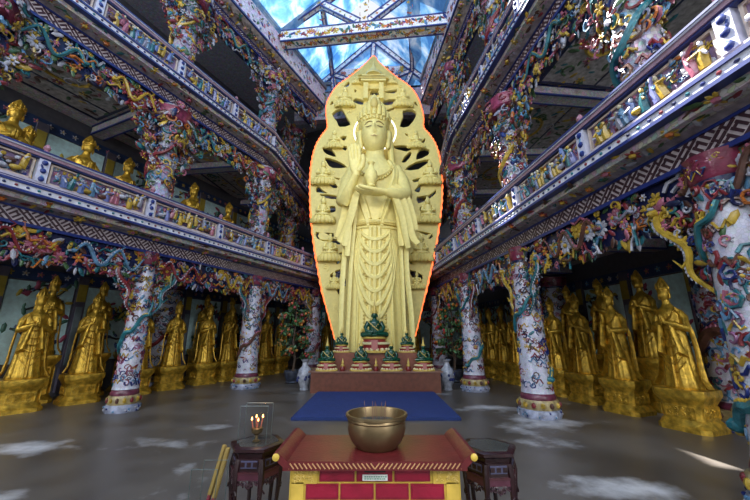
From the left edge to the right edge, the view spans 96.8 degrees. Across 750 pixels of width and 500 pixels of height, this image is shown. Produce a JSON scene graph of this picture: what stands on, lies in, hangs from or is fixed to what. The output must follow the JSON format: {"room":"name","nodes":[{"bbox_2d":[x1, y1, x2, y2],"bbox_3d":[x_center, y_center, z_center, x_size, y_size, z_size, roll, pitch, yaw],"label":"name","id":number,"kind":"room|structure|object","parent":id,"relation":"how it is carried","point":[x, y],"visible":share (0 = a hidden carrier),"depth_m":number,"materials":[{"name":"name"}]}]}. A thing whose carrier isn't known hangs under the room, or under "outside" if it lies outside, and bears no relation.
{"room":"house of worship","nodes":[
{"label":"house of worship","id":0,"kind":"room"},
{"bbox_2d":[0,0,313,395],"bbox_3d":[-9.235,-2.721,9.909,0.492,13.400,26.131,-6,-16,23],"label":"wall","id":1,"kind":"structure","parent":0,"point":[65,135],"depth_m":10.35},
{"bbox_2d":[0,0,318,229],"bbox_3d":[-6.483,-3.630,11.602,5.133,2.357,13.625,-4,-15,17],"label":"balcony","id":2,"kind":"object","parent":1,"relation":"attached to","point":[101,49],"visible":0.82,"depth_m":8.91,"materials":[{"name":"ceramic"}]},
{"bbox_2d":[160,0,227,77],"bbox_3d":[-5.535,-6.103,9.823,2.453,3.507,1.312,13,-19,-41],"label":"column","id":3,"kind":"structure","parent":2,"relation":"on","point":[188,25],"depth_m":9.64,"materials":[{"name":"ceramic"}]},
{"bbox_2d":[249,60,294,144],"bbox_3d":[-4.115,-5.285,13.014,2.451,3.511,1.338,13,-19,-40],"label":"column","id":4,"kind":"structure","parent":2,"relation":"on","point":[273,101],"depth_m":12.84,"materials":[{"name":"ceramic"}]},
{"bbox_2d":[281,116,307,163],"bbox_3d":[-4.081,-4.389,16.521,1.274,3.520,2.420,-9,-17,31],"label":"column","id":5,"kind":"structure","parent":2,"relation":"on","point":[294,141],"depth_m":16.41,"materials":[{"name":"ceramic"}]},
{"bbox_2d":[0,134,332,307],"bbox_3d":[-6.578,0.121,9.736,4.276,2.352,14.962,-6,-16,23],"label":"balcony","id":6,"kind":"object","parent":1,"relation":"attached to","point":[70,215],"visible":0.85,"depth_m":7.33,"materials":[{"name":"ceramic"}]},
{"bbox_2d":[0,100,31,145],"bbox_3d":[-7.803,-2.112,7.060,0.963,2.433,0.867,11,-18,-36],"label":"statue","id":7,"kind":"object","parent":6,"relation":"on","point":[16,110],"visible":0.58,"depth_m":7.14,"materials":[{"name":"paint"}]},
{"bbox_2d":[0,0,57,89],"bbox_3d":[-7.040,-2.967,5.560,2.403,3.513,1.257,13,-19,-42],"label":"column","id":8,"kind":"structure","parent":6,"relation":"on","point":[11,64],"depth_m":6.16,"materials":[{"name":"ceramic"}]},
{"bbox_2d":[22,125,36,177],"bbox_3d":[-8.493,-1.883,7.953,0.963,2.433,0.867,11,-18,-36],"label":"statue","id":9,"kind":"object","parent":6,"relation":"on","point":[32,134],"visible":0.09,"depth_m":8.13,"materials":[{"name":"paint"}]},
{"bbox_2d":[66,136,99,171],"bbox_3d":[-7.375,-1.773,8.379,0.963,2.433,0.867,11,-18,-36],"label":"statue","id":10,"kind":"object","parent":6,"relation":"on","point":[88,145],"visible":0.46,"depth_m":8.45,"materials":[{"name":"paint"}]},
{"bbox_2d":[114,157,135,185],"bbox_3d":[-7.120,-1.502,9.434,0.963,2.433,0.867,11,-18,-36],"label":"statue","id":11,"kind":"object","parent":6,"relation":"on","point":[129,164],"visible":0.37,"depth_m":9.51,"materials":[{"name":"paint"}]},
{"bbox_2d":[124,84,213,212],"bbox_3d":[-5.581,-2.136,8.788,1.347,3.510,2.474,0,-14,0],"label":"column","id":12,"kind":"structure","parent":6,"relation":"on","point":[167,140],"depth_m":8.60,"materials":[{"name":"ceramic"}]},
{"bbox_2d":[181,182,201,210],"bbox_3d":[-6.087,-1.099,11.005,0.963,2.433,0.867,11,-18,-36],"label":"statue","id":13,"kind":"object","parent":6,"relation":"on","point":[191,202],"visible":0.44,"depth_m":11.05,"materials":[{"name":"paint"}]},
{"bbox_2d":[222,202,233,222],"bbox_3d":[-5.660,-0.668,12.685,0.963,2.433,0.867,11,-18,-36],"label":"statue","id":14,"kind":"object","parent":6,"relation":"on","point":[229,207],"visible":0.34,"depth_m":12.76,"materials":[{"name":"paint"}]},
{"bbox_2d":[240,164,287,235],"bbox_3d":[-4.085,-1.295,12.046,2.208,3.500,1.299,12,-19,-38],"label":"column","id":15,"kind":"structure","parent":6,"relation":"on","point":[261,194],"depth_m":11.82,"materials":[{"name":"ceramic"}]},
{"bbox_2d":[276,203,303,246],"bbox_3d":[-4.056,-0.395,15.582,1.296,3.515,2.383,-8,-17,30],"label":"column","id":16,"kind":"structure","parent":6,"relation":"on","point":[288,226],"depth_m":15.33,"materials":[{"name":"ceramic"}]},
{"bbox_2d":[125,0,484,133],"bbox_3d":[-2.889,-9.768,9.084,23.405,0.200,23.369,0,-14,0],"label":"ceiling","id":17,"kind":"structure","parent":0,"point":[221,60],"depth_m":14.74,"materials":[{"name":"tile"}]},
{"bbox_2d":[252,0,449,91],"bbox_3d":[-2.958,-11.712,6.659,15.043,3.000,20.686,0,-14,0],"label":"skylight","id":18,"kind":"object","parent":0,"point":[285,14],"depth_m":14.29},
{"bbox_2d":[187,0,325,127],"bbox_3d":[-5.047,-8.043,10.948,0.767,2.205,11.698,-6,-16,23],"label":"crown molding","id":19,"kind":"structure","parent":18,"relation":"attached to","point":[250,35],"depth_m":12.54,"materials":[{"name":"ceramic"}]},
{"bbox_2d":[298,1,322,21],"bbox_3d":[-3.066,-9.350,13.444,2.052,1.586,0.273,-2,-15,8],"label":"rib","id":20,"kind":"object","parent":18,"relation":"attached to","point":[315,9],"visible":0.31,"depth_m":13.38,"materials":[{"name":"tile"}]},
{"bbox_2d":[320,10,333,75],"bbox_3d":[-2.118,-9.290,14.947,0.197,0.796,3.259,0,-14,1],"label":"rib","id":21,"kind":"object","parent":18,"relation":"attached to","point":[331,66],"visible":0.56,"depth_m":15.47,"materials":[{"name":"tile"}]},
{"bbox_2d":[330,74,336,91],"bbox_3d":[-2.030,-8.151,16.266,0.394,1.017,0.207,-12,-19,40],"label":"rib","id":22,"kind":"object","parent":18,"relation":"attached to","point":[333,79],"visible":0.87,"depth_m":16.17,"materials":[{"name":"tile"}]},
{"bbox_2d":[331,72,347,79],"bbox_3d":[-1.178,-8.215,16.219,1.936,1.105,0.203,-2,-14,7],"label":"rib","id":23,"kind":"object","parent":18,"relation":"attached to","point":[337,76],"visible":0.36,"depth_m":16.26,"materials":[{"name":"tile"}]},
{"bbox_2d":[334,42,373,74],"bbox_3d":[-1.067,-9.550,16.585,2.226,2.088,0.239,-1,-14,5],"label":"rib","id":24,"kind":"object","parent":18,"relation":"attached to","point":[367,45],"visible":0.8,"depth_m":16.49,"materials":[{"name":"tile"}]},
{"bbox_2d":[279,12,446,50],"bbox_3d":[-0.446,-8.378,12.790,6.689,0.792,0.510,-2,-15,8],"label":"tie beam","id":25,"kind":"structure","parent":18,"relation":"attached to","point":[432,24],"depth_m":12.64,"materials":[{"name":"tile"}]},
{"bbox_2d":[340,66,403,76],"bbox_3d":[-0.146,-8.609,16.238,3.150,0.688,0.489,-1,-14,6],"label":"beam","id":26,"kind":"structure","parent":18,"relation":"attached to","point":[394,69],"depth_m":16.14,"materials":[{"name":"tile"}]},
{"bbox_2d":[370,42,375,56],"bbox_3d":[-0.100,-9.836,16.560,0.349,1.368,0.212,1,-14,-5],"label":"rib","id":27,"kind":"object","parent":18,"relation":"attached to","point":[373,46],"visible":0.64,"depth_m":16.48,"materials":[{"name":"tile"}]},
{"bbox_2d":[367,0,405,19],"bbox_3d":[0.519,-9.412,12.903,1.676,1.380,0.236,-2,-15,8],"label":"rib","id":28,"kind":"object","parent":18,"relation":"attached to","point":[389,6],"visible":0.88,"depth_m":12.82,"materials":[{"name":"tile"}]},
{"bbox_2d":[374,41,409,70],"bbox_3d":[0.870,-9.555,16.386,2.050,2.164,0.239,-2,-14,6],"label":"rib","id":29,"kind":"object","parent":18,"relation":"attached to","point":[379,44],"visible":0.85,"depth_m":16.28,"materials":[{"name":"tile"}]},
{"bbox_2d":[394,68,410,77],"bbox_3d":[0.759,-8.220,16.018,2.158,1.024,0.204,-1,-14,5],"label":"rib","id":30,"kind":"object","parent":18,"relation":"attached to","point":[405,72],"visible":0.32,"depth_m":15.95,"materials":[{"name":"tile"}]},
{"bbox_2d":[404,71,413,84],"bbox_3d":[1.611,-8.186,15.950,0.593,0.984,0.208,-2,-15,8],"label":"rib","id":31,"kind":"object","parent":18,"relation":"attached to","point":[409,75],"visible":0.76,"depth_m":15.87,"materials":[{"name":"tile"}]},
{"bbox_2d":[409,43,413,70],"bbox_3d":[1.552,-9.359,14.497,0.193,0.886,3.424,-2,-15,8],"label":"rib","id":32,"kind":"object","parent":18,"relation":"attached to","point":[410,53],"visible":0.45,"depth_m":15.45,"materials":[{"name":"tile"}]},
{"bbox_2d":[411,68,420,78],"bbox_3d":[2.264,-8.143,15.854,1.152,1.204,0.238,-2,-14,6],"label":"rib","id":33,"kind":"object","parent":18,"relation":"attached to","point":[416,73],"visible":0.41,"depth_m":15.86,"materials":[{"name":"tile"}]},
{"bbox_2d":[420,0,483,127],"bbox_3d":[3.131,-8.154,10.475,0.768,2.203,11.529,2,-14,-6],"label":"crown molding","id":34,"kind":"structure","parent":18,"relation":"attached to","point":[458,32],"depth_m":12.30,"materials":[{"name":"ceramic"}]},
{"bbox_2d":[0,364,749,499],"bbox_3d":[-2.000,3.139,5.389,44.000,0.200,34.000,0,-14,0],"label":"floor","id":35,"kind":"structure","parent":0,"point":[73,452],"depth_m":5.05,"materials":[{"name":"stone"}]},
{"bbox_2d":[0,287,53,415],"bbox_3d":[-7.808,2.189,7.545,0.729,2.711,0.882,-10,-18,34],"label":"statue","id":36,"kind":"object","parent":35,"relation":"on","point":[21,386],"visible":1,"depth_m":7.33,"materials":[{"name":"paint"}]},
{"bbox_2d":[33,275,64,403],"bbox_3d":[-8.467,2.207,8.489,0.729,3.148,0.882,-9,-17,32],"label":"statue","id":37,"kind":"object","parent":35,"relation":"on","point":[55,307],"visible":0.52,"depth_m":8.52,"materials":[{"name":"paint"}]},
{"bbox_2d":[53,292,106,405],"bbox_3d":[-7.354,2.450,8.557,0.729,2.711,0.882,-10,-18,34],"label":"statue","id":38,"kind":"object","parent":35,"relation":"on","point":[80,385],"visible":1,"depth_m":8.31,"materials":[{"name":"paint"}]},
{"bbox_2d":[97,282,112,395],"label":"statue","id":39,"kind":"object","parent":35,"relation":"on","point":[105,311],"depth_m":9.63,"materials":[{"name":"paint"}]},
{"bbox_2d":[106,326,148,391],"bbox_3d":[-7.569,2.720,10.488,0.729,3.148,0.882,-9,-17,32],"label":"statue","id":40,"kind":"object","parent":35,"relation":"on","point":[115,354],"visible":0.05,"depth_m":10.05,"materials":[{"name":"paint"}]},
{"bbox_2d":[102,251,180,413],"bbox_3d":[-5.508,1.801,7.771,0.694,3.576,1.557,-10,-18,35],"label":"column","id":41,"kind":"structure","parent":35,"relation":"on","point":[143,298],"depth_m":7.50,"materials":[{"name":"ceramic"}]},
{"bbox_2d":[139,318,154,394],"bbox_3d":[-6.839,2.744,9.703,0.729,2.711,0.882,-10,-18,34],"label":"statue","id":42,"kind":"object","parent":35,"relation":"on","point":[144,388],"visible":0.31,"depth_m":9.56,"materials":[{"name":"paint"}]},
{"bbox_2d":[148,282,185,386],"bbox_3d":[-7.272,2.790,11.513,1.313,3.522,1.317,4,-15,-16],"label":"column","id":43,"kind":"structure","parent":35,"relation":"on","point":[166,313],"depth_m":11.22,"materials":[{"name":"ceramic"}]},
{"bbox_2d":[150,301,187,390],"bbox_3d":[-6.421,2.983,10.636,0.729,2.711,0.882,-10,-18,34],"label":"statue","id":44,"kind":"object","parent":35,"relation":"on","point":[168,376],"visible":1,"depth_m":10.37,"materials":[{"name":"paint"}]},
{"bbox_2d":[183,295,214,380],"bbox_3d":[-6.573,3.290,12.708,0.729,3.148,0.882,-9,-17,32],"label":"statue","id":45,"kind":"object","parent":35,"relation":"on","point":[202,316],"visible":0.44,"depth_m":12.49,"materials":[{"name":"paint"}]},
{"bbox_2d":[186,304,218,385],"bbox_3d":[-5.934,3.261,11.720,0.729,2.711,0.882,-10,-18,34],"label":"statue","id":46,"kind":"object","parent":35,"relation":"on","point":[202,372],"visible":1,"depth_m":11.45,"materials":[{"name":"paint"}]},
{"bbox_2d":[206,444,226,499],"bbox_3d":[-1.213,1.849,2.388,0.035,0.779,0.224,-12,-18,38],"label":"stick","id":47,"kind":"object","parent":35,"relation":"on","point":[215,475],"visible":0.92,"depth_m":2.46,"materials":[{"name":"paint"}]},
{"bbox_2d":[212,447,229,499],"bbox_3d":[-1.163,1.845,2.353,0.036,0.769,0.220,-9,-17,32],"label":"stick","id":48,"kind":"object","parent":35,"relation":"on","point":[227,450],"visible":0.97,"depth_m":2.44,"materials":[{"name":"paint"}]},
{"bbox_2d":[213,306,238,381],"bbox_3d":[-5.523,3.496,12.634,0.729,2.711,0.882,-10,-18,34],"label":"statue","id":49,"kind":"object","parent":35,"relation":"on","point":[226,369],"visible":0.98,"depth_m":12.37,"materials":[{"name":"paint"}]},
{"bbox_2d":[215,298,238,360],"bbox_3d":[-6.074,3.575,13.818,0.729,3.148,0.882,-9,-17,32],"label":"statue","id":50,"kind":"object","parent":35,"relation":"on","point":[227,317],"visible":0.32,"depth_m":13.71,"materials":[{"name":"paint"}]},
{"bbox_2d":[230,275,273,389],"bbox_3d":[-4.094,2.612,10.888,0.902,3.555,1.580,-1,-14,3],"label":"column","id":51,"kind":"structure","parent":35,"relation":"on","point":[246,377],"depth_m":10.66,"materials":[{"name":"ceramic"}]},
{"bbox_2d":[227,435,283,499],"bbox_3d":[-0.916,1.884,2.507,0.449,0.808,0.394,0,-14,0],"label":"stand","id":52,"kind":"object","parent":35,"relation":"on","point":[250,461],"visible":0.97,"depth_m":2.45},
{"bbox_2d":[237,403,273,443],"bbox_3d":[-0.936,1.358,2.622,0.218,0.266,0.133,0,-14,0],"label":"glass case","id":53,"kind":"object","parent":52,"relation":"on","point":[273,403],"visible":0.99,"depth_m":2.58,"materials":[{"name":"clear"}]},
{"bbox_2d":[251,426,262,441],"bbox_3d":[-0.924,1.439,2.601,0.090,0.100,0.090,0,-14,0],"label":"candle cup","id":54,"kind":"object","parent":52,"relation":"on","point":[256,431],"visible":0.98,"depth_m":2.58,"materials":[{"name":"brown metal"}]},
{"bbox_2d":[259,297,268,342],"bbox_3d":[-5.476,3.817,15.511,1.318,3.521,1.297,7,-16,-25],"label":"statue","id":55,"kind":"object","parent":35,"relation":"on","point":[263,321],"depth_m":15.40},
{"bbox_2d":[257,310,275,375],"bbox_3d":[-4.726,3.953,14.411,0.729,2.711,0.882,-10,-18,34],"label":"statue","id":56,"kind":"object","parent":35,"relation":"on","point":[265,365],"visible":0.93,"depth_m":14.16,"materials":[{"name":"paint"}]},
{"bbox_2d":[271,311,289,372],"bbox_3d":[-4.327,4.181,15.299,0.729,2.711,0.882,-10,-18,34],"label":"statue","id":57,"kind":"object","parent":35,"relation":"on","point":[281,362],"visible":0.57,"depth_m":14.97,"materials":[{"name":"paint"}]},
{"bbox_2d":[274,301,314,383],"bbox_3d":[-2.882,3.286,11.953,1.396,2.780,1.412,7,-16,-26],"label":"fruit tree","id":58,"kind":"object","parent":35,"relation":"on","point":[290,376],"visible":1,"depth_m":11.80,"materials":[{"name":"green plant"}]},
{"bbox_2d":[296,359,310,390],"bbox_3d":[-2.152,3.818,10.206,0.510,0.880,0.490,0,-14,0],"label":"porcelain vase","id":59,"kind":"object","parent":35,"relation":"on","point":[303,378],"visible":0.86,"depth_m":10.03,"materials":[{"name":"ceramic"}]},
{"bbox_2d":[304,288,324,369],"bbox_3d":[-2.610,3.455,14.214,0.903,3.577,1.551,-14,-20,43],"label":"column","id":60,"kind":"structure","parent":35,"relation":"on","point":[314,321],"depth_m":13.99,"materials":[{"name":"ceramic"}]},
{"bbox_2d":[319,315,333,363],"bbox_3d":[-2.585,4.870,17.983,0.882,2.711,0.729,-2,-15,8],"label":"statue","id":61,"kind":"object","parent":35,"relation":"on","point":[327,331],"visible":0.59,"depth_m":17.89,"materials":[{"name":"paint"}]},
{"bbox_2d":[272,428,477,499],"bbox_3d":[0.000,1.817,2.364,1.336,0.855,0.637,0,-14,0],"label":"altar table","id":62,"kind":"object","parent":35,"relation":"on","point":[321,467],"visible":1,"depth_m":2.20,"materials":[{"name":"paint"}]},
{"bbox_2d":[346,406,407,452],"bbox_3d":[0.012,1.347,2.504,0.468,0.232,0.468,0,-14,0],"label":"bowl","id":63,"kind":"object","parent":62,"relation":"on","point":[377,434],"visible":0.96,"depth_m":2.34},
{"bbox_2d":[308,366,442,392],"bbox_3d":[0.020,4.236,11.250,3.900,0.590,3.500,0,-14,0],"label":"plinth","id":64,"kind":"object","parent":35,"relation":"on","point":[347,380],"visible":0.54,"depth_m":9.61,"materials":[{"name":"paint"}]},
{"bbox_2d":[315,338,337,371],"bbox_3d":[-1.431,3.095,9.963,0.677,0.979,0.420,0,-14,0],"label":"statue","id":65,"kind":"object","parent":64,"relation":"on","point":[326,364],"visible":1,"depth_m":9.80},
{"bbox_2d":[350,338,371,371],"bbox_3d":[-0.414,3.095,9.963,0.677,0.979,0.420,0,-14,0],"label":"statue","id":66,"kind":"object","parent":64,"relation":"on","point":[360,364],"visible":1,"depth_m":9.80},
{"bbox_2d":[380,339,402,371],"bbox_3d":[0.488,3.095,9.963,0.677,0.979,0.420,0,-14,0],"label":"statue","id":67,"kind":"object","parent":64,"relation":"on","point":[391,362],"visible":1,"depth_m":9.80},
{"bbox_2d":[413,340,434,371],"bbox_3d":[1.449,3.095,9.963,0.677,0.979,0.420,0,-14,0],"label":"statue","id":68,"kind":"object","parent":64,"relation":"on","point":[424,364],"visible":1,"depth_m":9.80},
{"bbox_2d":[291,392,460,420],"bbox_3d":[0.020,3.664,7.956,3.310,0.060,3.105,0,-14,0],"label":"floor mat","id":69,"kind":"object","parent":35,"relation":"on","point":[323,406],"visible":0.91,"depth_m":7.56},
{"bbox_2d":[309,56,442,357],"bbox_3d":[0.084,-2.663,12.777,5.592,13.565,2.525,1,-14,-2],"label":"statue","id":70,"kind":"object","parent":35,"relation":"on","point":[378,223],"visible":0.96,"depth_m":12.74,"materials":[{"name":"beige paint"}]},
{"bbox_2d":[364,161,377,186],"bbox_3d":[-0.139,-2.649,11.707,0.480,0.970,0.480,0,-14,0],"label":"vase","id":71,"kind":"object","parent":70,"relation":"on","point":[370,176],"depth_m":11.52,"materials":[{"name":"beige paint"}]},
{"bbox_2d":[334,352,417,369],"bbox_3d":[0.020,3.439,10.339,2.550,0.500,0.460,0,-14,0],"label":"step","id":72,"kind":"structure","parent":35,"relation":"on","point":[347,358],"depth_m":10.13,"materials":[{"name":"paint"}]},
{"bbox_2d":[333,329,349,352],"bbox_3d":[-1.048,2.802,10.503,0.564,0.816,0.350,0,-14,0],"label":"statue","id":73,"kind":"object","parent":72,"relation":"on","point":[341,345],"visible":1,"depth_m":10.37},
{"bbox_2d":[357,299,389,352],"bbox_3d":[-0.016,2.391,10.598,1.147,1.659,0.711,0,-14,0],"label":"statue","id":74,"kind":"object","parent":72,"relation":"on","point":[374,338],"visible":0.84,"depth_m":10.33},
{"bbox_2d":[398,326,415,352],"bbox_3d":[1.001,2.802,10.503,0.564,0.816,0.350,0,-14,0],"label":"statue","id":75,"kind":"object","parent":72,"relation":"on","point":[406,345],"visible":1,"depth_m":10.37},
{"bbox_2d":[414,327,421,355],"bbox_3d":[2.063,4.697,17.311,0.882,2.711,0.729,-2,-15,8],"label":"statue","id":76,"kind":"object","parent":35,"relation":"on","point":[417,347],"visible":0.16,"depth_m":17.12,"materials":[{"name":"paint"}]},
{"bbox_2d":[428,287,447,369],"bbox_3d":[2.624,3.333,13.693,0.877,3.553,1.573,-3,-15,12],"label":"column","id":77,"kind":"structure","parent":35,"relation":"on","point":[438,363],"depth_m":13.50,"materials":[{"name":"ceramic"}]},
{"bbox_2d":[440,359,455,390],"bbox_3d":[2.215,3.815,10.195,0.496,0.880,0.482,0,-14,0],"label":"porcelain vase","id":78,"kind":"object","parent":35,"relation":"on","point":[448,375],"visible":0.9,"depth_m":10.04,"materials":[{"name":"ceramic"}]},
{"bbox_2d":[434,302,462,382],"bbox_3d":[2.877,3.331,12.153,1.456,2.792,1.410,-1,-14,5],"label":"fruit tree","id":79,"kind":"object","parent":35,"relation":"on","point":[457,347],"visible":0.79,"depth_m":12.07,"materials":[{"name":"green plant"}]},
{"bbox_2d":[454,272,489,392],"bbox_3d":[2.991,2.516,10.503,0.877,3.550,1.560,7,-16,-25],"label":"column","id":80,"kind":"structure","parent":35,"relation":"on","point":[474,379],"depth_m":10.14,"materials":[{"name":"ceramic"}]},
{"bbox_2d":[478,310,485,371],"bbox_3d":[4.652,3.956,14.426,0.729,2.711,0.882,5,-15,-20],"label":"statue","id":81,"kind":"object","parent":35,"relation":"on","point":[480,313],"visible":0.19,"depth_m":14.36,"materials":[{"name":"paint"}]},
{"bbox_2d":[462,438,518,499],"bbox_3d":[0.852,1.859,2.412,0.449,0.808,0.394,1,-14,-4],"label":"stand","id":82,"kind":"object","parent":35,"relation":"on","point":[495,466],"visible":0.97,"depth_m":2.35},
{"bbox_2d":[483,308,497,377],"bbox_3d":[4.753,3.734,13.560,0.729,2.711,0.882,5,-15,-20],"label":"statue","id":83,"kind":"object","parent":35,"relation":"on","point":[489,329],"visible":0.84,"depth_m":13.37,"materials":[{"name":"paint"}]},
{"bbox_2d":[492,306,510,381],"bbox_3d":[4.867,3.487,12.598,0.729,2.711,0.882,5,-15,-20],"label":"statue","id":84,"kind":"object","parent":35,"relation":"on","point":[503,352],"visible":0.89,"depth_m":12.40,"materials":[{"name":"paint"}]},
{"bbox_2d":[505,306,520,385],"bbox_3d":[4.980,3.240,11.635,0.729,2.711,0.882,5,-15,-20],"label":"statue","id":85,"kind":"object","parent":35,"relation":"on","point":[512,365],"visible":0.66,"depth_m":11.44,"materials":[{"name":"paint"}]},
{"bbox_2d":[499,246,563,420],"bbox_3d":[3.366,1.692,7.327,0.877,3.566,1.662,7,-16,-25],"label":"column","id":86,"kind":"structure","parent":35,"relation":"on","point":[537,400],"depth_m":6.97,"materials":[{"name":"ceramic"}]},
{"bbox_2d":[540,277,566,339],"bbox_3d":[6.119,2.683,11.079,1.301,3.513,1.322,-11,-18,37],"label":"column","id":87,"kind":"structure","parent":35,"relation":"on","point":[551,287],"depth_m":11.09,"materials":[{"name":"ceramic"}]},
{"bbox_2d":[544,297,572,397],"bbox_3d":[5.218,2.721,9.614,0.729,2.711,0.882,5,-15,-20],"label":"statue","id":88,"kind":"object","parent":35,"relation":"on","point":[557,347],"visible":0.8,"depth_m":9.38,"materials":[{"name":"paint"}]},
{"bbox_2d":[560,285,572,368],"bbox_3d":[6.081,2.647,10.202,0.729,3.148,0.882,5,-15,-18],"label":"statue","id":89,"kind":"object","parent":35,"relation":"on","point":[566,311],"visible":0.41,"depth_m":10.33,"materials":[{"name":"paint"}]},
{"bbox_2d":[564,293,607,405],"bbox_3d":[5.337,2.461,8.604,0.729,2.711,0.882,5,-15,-20],"label":"statue","id":90,"kind":"object","parent":35,"relation":"on","point":[585,388],"visible":0.99,"depth_m":8.37,"materials":[{"name":"paint"}]},
{"bbox_2d":[590,279,607,373],"bbox_3d":[6.228,2.325,8.951,0.729,3.148,0.882,5,-15,-18],"label":"statue","id":91,"kind":"object","parent":35,"relation":"on","point":[598,307],"visible":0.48,"depth_m":9.06,"materials":[{"name":"paint"}]},
{"bbox_2d":[598,287,656,416],"bbox_3d":[5.467,2.177,7.497,0.729,2.711,0.882,5,-15,-20],"label":"statue","id":92,"kind":"object","parent":35,"relation":"on","point":[625,392],"visible":1,"depth_m":7.24,"materials":[{"name":"paint"}]},
{"bbox_2d":[628,270,664,413],"bbox_3d":[6.372,2.011,7.729,0.729,3.148,0.882,5,-15,-18],"label":"statue","id":93,"kind":"object","parent":35,"relation":"on","point":[642,306],"visible":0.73,"depth_m":7.65,"materials":[{"name":"paint"}]},
{"bbox_2d":[651,277,731,436],"bbox_3d":[5.620,1.844,6.198,0.729,2.711,0.882,5,-15,-20],"label":"statue","id":94,"kind":"object","parent":35,"relation":"on","point":[689,402],"visible":1,"depth_m":5.95,"materials":[{"name":"paint"}]},
{"bbox_2d":[646,145,749,499],"bbox_3d":[3.845,0.655,3.284,0.874,3.565,1.635,-3,-15,12],"label":"column","id":95,"kind":"structure","parent":35,"relation":"on","point":[721,235],"depth_m":3.47,"materials":[{"name":"ceramic"}]},
{"bbox_2d":[680,236,738,433],"bbox_3d":[6.687,1.433,6.222,1.422,3.518,1.428,8,-16,-27],"label":"column","id":96,"kind":"structure","parent":35,"relation":"on","point":[714,352],"depth_m":6.13,"materials":[{"name":"ceramic"}]},
{"bbox_3d":[-1.113,1.990,2.122,0.340,0.400,0.300,0,-14,0],"label":"stool","id":97,"kind":"object","parent":35,"relation":"on","visible":0},
{"bbox_2d":[188,460,228,499],"bbox_3d":[-1.113,1.625,2.215,0.173,0.353,0.173,0,-14,0],"label":"glass case","id":98,"kind":"object","parent":97,"relation":"on","point":[203,469],"visible":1,"depth_m":2.17,"materials":[{"name":"white"}]},
{"bbox_2d":[314,156,462,363],"bbox_3d":[0.695,0.221,21.369,18.132,13.400,0.510,-2,-15,8],"label":"wall","id":99,"kind":"structure","parent":0,"point":[425,325],"depth_m":19.91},
{"bbox_2d":[294,82,446,162],"bbox_3d":[-0.271,-6.167,20.164,20.000,1.975,9.364,0,-14,0],"label":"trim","id":100,"kind":"structure","parent":99,"relation":"attached to","point":[313,136],"depth_m":18.91,"materials":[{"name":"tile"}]},
{"bbox_2d":[324,271,429,310],"bbox_3d":[0.282,2.383,18.557,6.495,2.347,4.276,-2,-15,8],"label":"balcony","id":101,"kind":"object","parent":99,"relation":"attached to","point":[337,272],"visible":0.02,"depth_m":16.61,"materials":[{"name":"tile"}]},
{"bbox_2d":[324,190,431,236],"bbox_3d":[0.282,-1.593,19.578,6.495,2.337,4.277,-2,-15,8],"label":"balcony","id":102,"kind":"object","parent":99,"relation":"attached to","point":[419,200],"visible":0.02,"depth_m":17.88,"materials":[{"name":"tile"}]},
{"bbox_2d":[472,205,707,377],"bbox_3d":[7.170,-3.029,8.711,0.440,13.400,25.430,2,-14,-6],"label":"wall","id":103,"kind":"structure","parent":0,"point":[614,271],"depth_m":9.20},
{"bbox_2d":[432,0,711,225],"bbox_3d":[4.985,-3.951,10.354,4.845,2.357,14.070,1,-14,-2],"label":"balcony","id":104,"kind":"object","parent":103,"relation":"attached to","point":[528,46],"visible":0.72,"depth_m":8.49,"materials":[{"name":"tile"}]},
{"bbox_2d":[438,116,447,140],"bbox_3d":[3.728,-4.581,15.735,1.310,3.500,2.427,-8,-16,29],"label":"column","id":105,"kind":"structure","parent":104,"relation":"on","point":[444,123],"depth_m":15.89,"materials":[{"name":"ceramic"}]},
{"bbox_2d":[436,45,470,120],"bbox_3d":[3.032,-5.428,12.449,1.309,3.506,2.417,-5,-15,17],"label":"column","id":106,"kind":"structure","parent":104,"relation":"on","point":[455,85],"depth_m":12.39,"materials":[{"name":"ceramic"}]},
{"bbox_2d":[471,0,509,46],"bbox_3d":[3.410,-6.229,9.383,1.281,3.533,2.312,8,-17,-29],"label":"column","id":107,"kind":"structure","parent":104,"relation":"on","point":[493,10],"depth_m":9.21,"materials":[{"name":"ceramic"}]},
{"bbox_2d":[418,0,749,307],"bbox_3d":[4.880,-0.191,8.494,4.280,2.366,15.489,2,-14,-6],"label":"balcony","id":108,"kind":"object","parent":103,"relation":"attached to","point":[588,196],"visible":0.83,"depth_m":4.70,"materials":[{"name":"ceramic"}]},
{"bbox_2d":[443,200,472,232],"bbox_3d":[3.724,-0.614,14.735,1.269,3.519,2.526,5,-15,-19],"label":"column","id":109,"kind":"structure","parent":108,"relation":"on","point":[452,226],"depth_m":14.85,"materials":[{"name":"ceramic"}]},
{"bbox_2d":[442,154,479,229],"bbox_3d":[3.056,-1.467,11.455,1.317,3.539,2.184,-5,-15,20],"label":"column","id":110,"kind":"structure","parent":108,"relation":"on","point":[462,194],"depth_m":11.34,"materials":[{"name":"ceramic"}]},
{"bbox_2d":[481,81,534,187],"bbox_3d":[3.388,-2.239,8.386,1.317,3.508,2.377,8,-17,-29],"label":"column","id":111,"kind":"structure","parent":108,"relation":"on","point":[509,143],"depth_m":8.13,"materials":[{"name":"ceramic"}]},
{"bbox_2d":[562,0,674,89],"bbox_3d":[3.852,-3.153,4.873,1.302,3.532,2.354,-5,-15,18],"label":"column","id":112,"kind":"structure","parent":108,"relation":"on","point":[635,32],"depth_m":4.75,"materials":[{"name":"ceramic"}]},
{"bbox_3d":[-0.420,-10.006,13.203,0.385,2.650,0.316,0,-14,0],"label":"rib","id":113,"kind":"object","parent":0,"visible":0},
{"bbox_2d":[320,1,360,22],"bbox_3d":[-1.359,-9.341,13.179,1.676,1.380,0.242,-2,-15,8],"label":"rib","id":114,"kind":"object","parent":113,"relation":"attached to","point":[328,7],"visible":0.87,"depth_m":13.12,"materials":[{"name":"tile"}]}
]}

